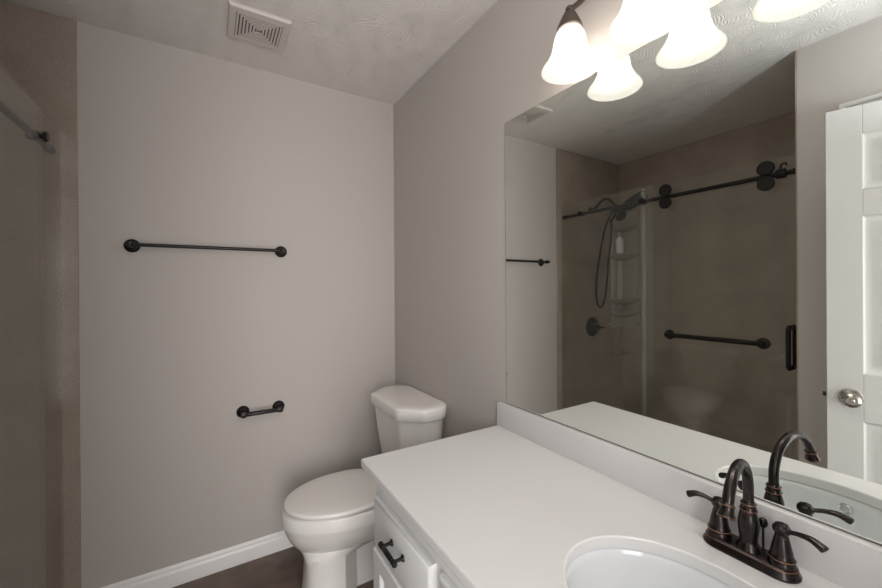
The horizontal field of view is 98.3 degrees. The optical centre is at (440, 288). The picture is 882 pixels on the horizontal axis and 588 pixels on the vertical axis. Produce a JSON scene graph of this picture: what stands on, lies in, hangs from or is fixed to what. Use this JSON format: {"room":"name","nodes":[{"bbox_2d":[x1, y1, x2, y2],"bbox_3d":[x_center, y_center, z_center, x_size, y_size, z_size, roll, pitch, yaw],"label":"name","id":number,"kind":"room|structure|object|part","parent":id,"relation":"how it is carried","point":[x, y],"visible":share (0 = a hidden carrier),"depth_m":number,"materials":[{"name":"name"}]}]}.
{"room":"bathroom","nodes":[
{"label":"bathroom","id":0,"kind":"room"},
{"bbox_2d":[77,21,394,587],"bbox_3d":[-1.298,0.123,1.737,2.324,2.440,0.100,0,0,-31],"label":"wall","id":1,"kind":"structure","parent":0,"point":[177,146],"depth_m":1.82,"materials":[{"name":"grey paint"}]},
{"bbox_2d":[101,530,292,587],"bbox_3d":[-0.864,1.294,1.931,1.395,0.092,0.014,0,0,-31],"label":"baseboard","id":2,"kind":"structure","parent":1,"relation":"attached to","point":[171,576],"depth_m":1.79,"materials":[{"name":"white paint"}]},
{"bbox_2d":[123,239,286,256],"bbox_3d":[-1.059,-0.188,1.772,0.659,0.058,0.090,0,0,-31],"label":"towel bar","id":3,"kind":"object","parent":1,"relation":"attached to","point":[130,245],"visible":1,"depth_m":1.72,"materials":[{"name":"brown metal"}]},
{"bbox_3d":[-1.315,-0.186,1.616,0.058,0.058,0.090,0,0,-31],"label":"rosette post","id":4,"kind":"part","parent":3,"relation":"part of","materials":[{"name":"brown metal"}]},
{"bbox_3d":[-1.051,-0.188,1.760,0.601,0.016,0.016,0,0,-31],"label":"rod","id":5,"kind":"part","parent":3,"relation":"part of","materials":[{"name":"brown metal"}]},
{"bbox_3d":[-0.802,-0.190,1.928,0.058,0.058,0.090,0,0,-31],"label":"rosette post","id":6,"kind":"part","parent":3,"relation":"part of","materials":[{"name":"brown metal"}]},
{"bbox_2d":[236,400,284,418],"bbox_3d":[-0.884,0.604,1.885,0.220,0.058,0.074,0,0,-31],"label":"toilet paper holder","id":7,"kind":"object","parent":1,"relation":"attached to","point":[243,412],"visible":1,"depth_m":1.86,"materials":[{"name":"brown metal"}]},
{"bbox_3d":[-0.954,0.604,1.843,0.058,0.058,0.074,0,0,-31],"label":"rosette post","id":8,"kind":"part","parent":7,"relation":"part of","materials":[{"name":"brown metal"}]},
{"bbox_3d":[-0.815,0.603,1.927,0.058,0.058,0.074,0,0,-31],"label":"rosette post","id":9,"kind":"part","parent":7,"relation":"part of","materials":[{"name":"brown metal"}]},
{"bbox_2d":[0,0,497,104],"bbox_3d":[-0.304,-1.142,0.186,2.464,0.080,3.830,0,0,-31],"label":"ceiling","id":10,"kind":"structure","parent":0,"point":[377,50],"depth_m":1.63,"materials":[{"name":"white paint"}]},
{"bbox_2d":[227,0,291,51],"bbox_3d":[-0.769,-1.093,1.607,0.226,0.016,0.222,0,0,-31],"label":"ceiling vent","id":11,"kind":"object","parent":10,"relation":"in","point":[244,23],"visible":1,"depth_m":1.58,"materials":[{"name":"grey plastic"}]},
{"bbox_2d":[172,546,373,587],"bbox_3d":[-0.287,1.368,0.189,2.464,0.060,3.830,0,0,-31],"label":"floor","id":12,"kind":"structure","parent":0,"point":[283,568],"depth_m":1.78,"materials":[{"name":"brown wood"}]},
{"bbox_2d":[281,385,446,587],"bbox_3d":[-0.368,0.935,1.774,0.698,0.803,0.496,0,0,-31],"label":"toilet","id":13,"kind":"object","parent":12,"relation":"on","point":[329,518],"visible":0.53,"depth_m":1.66,"materials":[{"name":"white ceramic"}]},
{"bbox_3d":[-0.389,1.137,1.760,0.644,0.400,0.378,0,0,-31],"label":"bowl","id":14,"kind":"part","parent":13,"relation":"part of","materials":[{"name":"white ceramic"}]},
{"bbox_3d":[-0.465,0.916,1.715,0.452,0.024,0.368,0,0,-31],"label":"lid","id":15,"kind":"part","parent":13,"relation":"part of","materials":[{"name":"white plastic"}]},
{"bbox_3d":[-0.463,0.932,1.716,0.429,0.007,0.342,0,0,-31],"label":"seat","id":16,"kind":"part","parent":13,"relation":"part of","materials":[{"name":"white plastic"}]},
{"bbox_3d":[-0.177,0.562,1.891,0.245,0.060,0.496,0,0,-31],"label":"tank lid","id":17,"kind":"part","parent":13,"relation":"part of","materials":[{"name":"white ceramic"}]},
{"bbox_3d":[-0.172,0.762,1.894,0.221,0.338,0.459,0,0,-31],"label":"tank","id":18,"kind":"part","parent":13,"relation":"part of","materials":[{"name":"white ceramic"}]},
{"bbox_2d":[373,484,465,587],"bbox_3d":[0.363,0.940,0.693,0.582,0.785,1.357,0,0,-31],"label":"vanity cabinet","id":19,"kind":"object","parent":12,"relation":"on","point":[402,558],"visible":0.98,"depth_m":0.96,"materials":[{"name":"white paint"}]},
{"bbox_3d":[-0.103,0.989,0.984,0.018,0.462,0.340,0,0,-31],"label":"cabinet door","id":20,"kind":"part","parent":19,"relation":"part of","materials":[{"name":"white paint"}]},
{"bbox_3d":[-0.126,0.669,0.967,0.036,0.018,0.096,0,0,-31],"label":"pull handle","id":21,"kind":"part","parent":19,"relation":"part of","materials":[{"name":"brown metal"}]},
{"bbox_3d":[-0.105,0.678,0.983,0.018,0.144,0.340,0,0,-31],"label":"drawer","id":22,"kind":"part","parent":19,"relation":"part of","materials":[{"name":"white paint"}]},
{"bbox_3d":[0.099,0.677,0.648,0.018,0.144,0.385,0,0,-31],"label":"false drawer","id":23,"kind":"part","parent":19,"relation":"part of","materials":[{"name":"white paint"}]},
{"bbox_2d":[361,401,881,587],"bbox_3d":[0.360,0.488,0.714,0.559,0.114,1.425,0,0,-31],"label":"countertop","id":24,"kind":"structure","parent":19,"relation":"on","point":[512,503],"depth_m":0.88,"materials":[{"name":"white stone"}]},
{"bbox_2d":[566,548,731,587],"bbox_3d":[0.394,0.621,0.614,0.358,0.150,0.440,0,0,-31],"label":"sink","id":25,"kind":"object","parent":24,"relation":"in","point":[601,567],"visible":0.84,"depth_m":0.79,"materials":[{"name":"white ceramic"}]},
{"bbox_2d":[686,459,828,583],"bbox_3d":[0.580,0.415,0.704,0.175,0.207,0.203,0,0,18],"label":"faucet","id":26,"kind":"object","parent":24,"relation":"on","point":[778,562],"visible":1,"depth_m":0.72,"materials":[{"name":"brown metal"}]},
{"bbox_3d":[0.549,0.437,0.802,0.058,0.017,0.017,0,0,43],"label":"lever","id":27,"kind":"part","parent":26,"relation":"part of","materials":[{"name":"brown metal"}]},
{"bbox_3d":[0.540,0.363,0.693,0.163,0.101,0.018,0,0,-40],"label":"gooseneck spout","id":28,"kind":"part","parent":26,"relation":"part of","materials":[{"name":"brown metal"}]},
{"bbox_3d":[0.596,0.457,0.740,0.041,0.092,0.041,0,0,-31],"label":"spout","id":29,"kind":"part","parent":26,"relation":"part of","materials":[{"name":"brown metal"}]},
{"bbox_3d":[0.597,0.510,0.740,0.062,0.017,0.155,0,0,-31],"label":"plate","id":30,"kind":"part","parent":26,"relation":"part of","materials":[{"name":"brown metal"}]},
{"bbox_3d":[0.630,0.478,0.746,0.016,0.060,0.016,0,0,-31],"label":"lift rod","id":31,"kind":"part","parent":26,"relation":"part of","materials":[{"name":"brown metal"}]},
{"bbox_3d":[0.633,0.435,0.666,0.017,0.017,0.067,0,0,-19],"label":"lever","id":32,"kind":"part","parent":26,"relation":"part of","materials":[{"name":"brown metal"}]},
{"bbox_2d":[393,0,881,545],"bbox_3d":[0.387,0.112,1.300,0.100,2.440,2.600,0,0,-31],"label":"wall","id":33,"kind":"structure","parent":0,"point":[449,126],"depth_m":1.61,"materials":[{"name":"grey paint"}]},
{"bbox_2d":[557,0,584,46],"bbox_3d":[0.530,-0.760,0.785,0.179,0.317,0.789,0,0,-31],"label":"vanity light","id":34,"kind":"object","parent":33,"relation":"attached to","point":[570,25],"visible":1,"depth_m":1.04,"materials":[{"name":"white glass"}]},
{"bbox_3d":[0.354,-0.691,1.050,0.036,0.041,0.036,0,0,-31],"label":"bulb","id":35,"kind":"part","parent":34,"relation":"part of","materials":[{"name":"white glass"}]},
{"bbox_3d":[0.389,-0.816,1.072,0.092,0.107,0.015,0,0,-31],"label":"arm","id":36,"kind":"part","parent":34,"relation":"part of","materials":[{"name":"brown metal"}]},
{"bbox_2d":[505,0,881,544],"bbox_3d":[0.597,-0.097,0.853,0.003,1.048,1.358,0,0,-31],"label":"wall mirror","id":37,"kind":"object","parent":33,"relation":"attached to","point":[693,223],"visible":1,"depth_m":0.83,"materials":[{"name":"grey mirror"}]},
{"bbox_3d":[-1.820,0.128,0.452,0.094,2.440,1.552,0,0,-31],"label":"wall","id":38,"kind":"structure","parent":0,"visible":0},
{"bbox_2d":[0,1,80,587],"bbox_3d":[-1.456,0.125,0.732,0.820,2.439,1.451,0,0,-31],"label":"shower surround","id":39,"kind":"object","parent":38,"relation":"attached to","point":[40,482],"visible":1,"depth_m":1.50,"materials":[{"name":"beige tile"}]},
{"bbox_2d":[0,100,55,153],"bbox_3d":[-1.170,-0.565,0.908,0.059,0.076,1.440,0,0,-31],"label":"shower rail","id":40,"kind":"object","parent":39,"relation":"attached to","point":[43,138],"visible":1,"depth_m":1.33,"materials":[{"name":"brown metal"}]}
]}

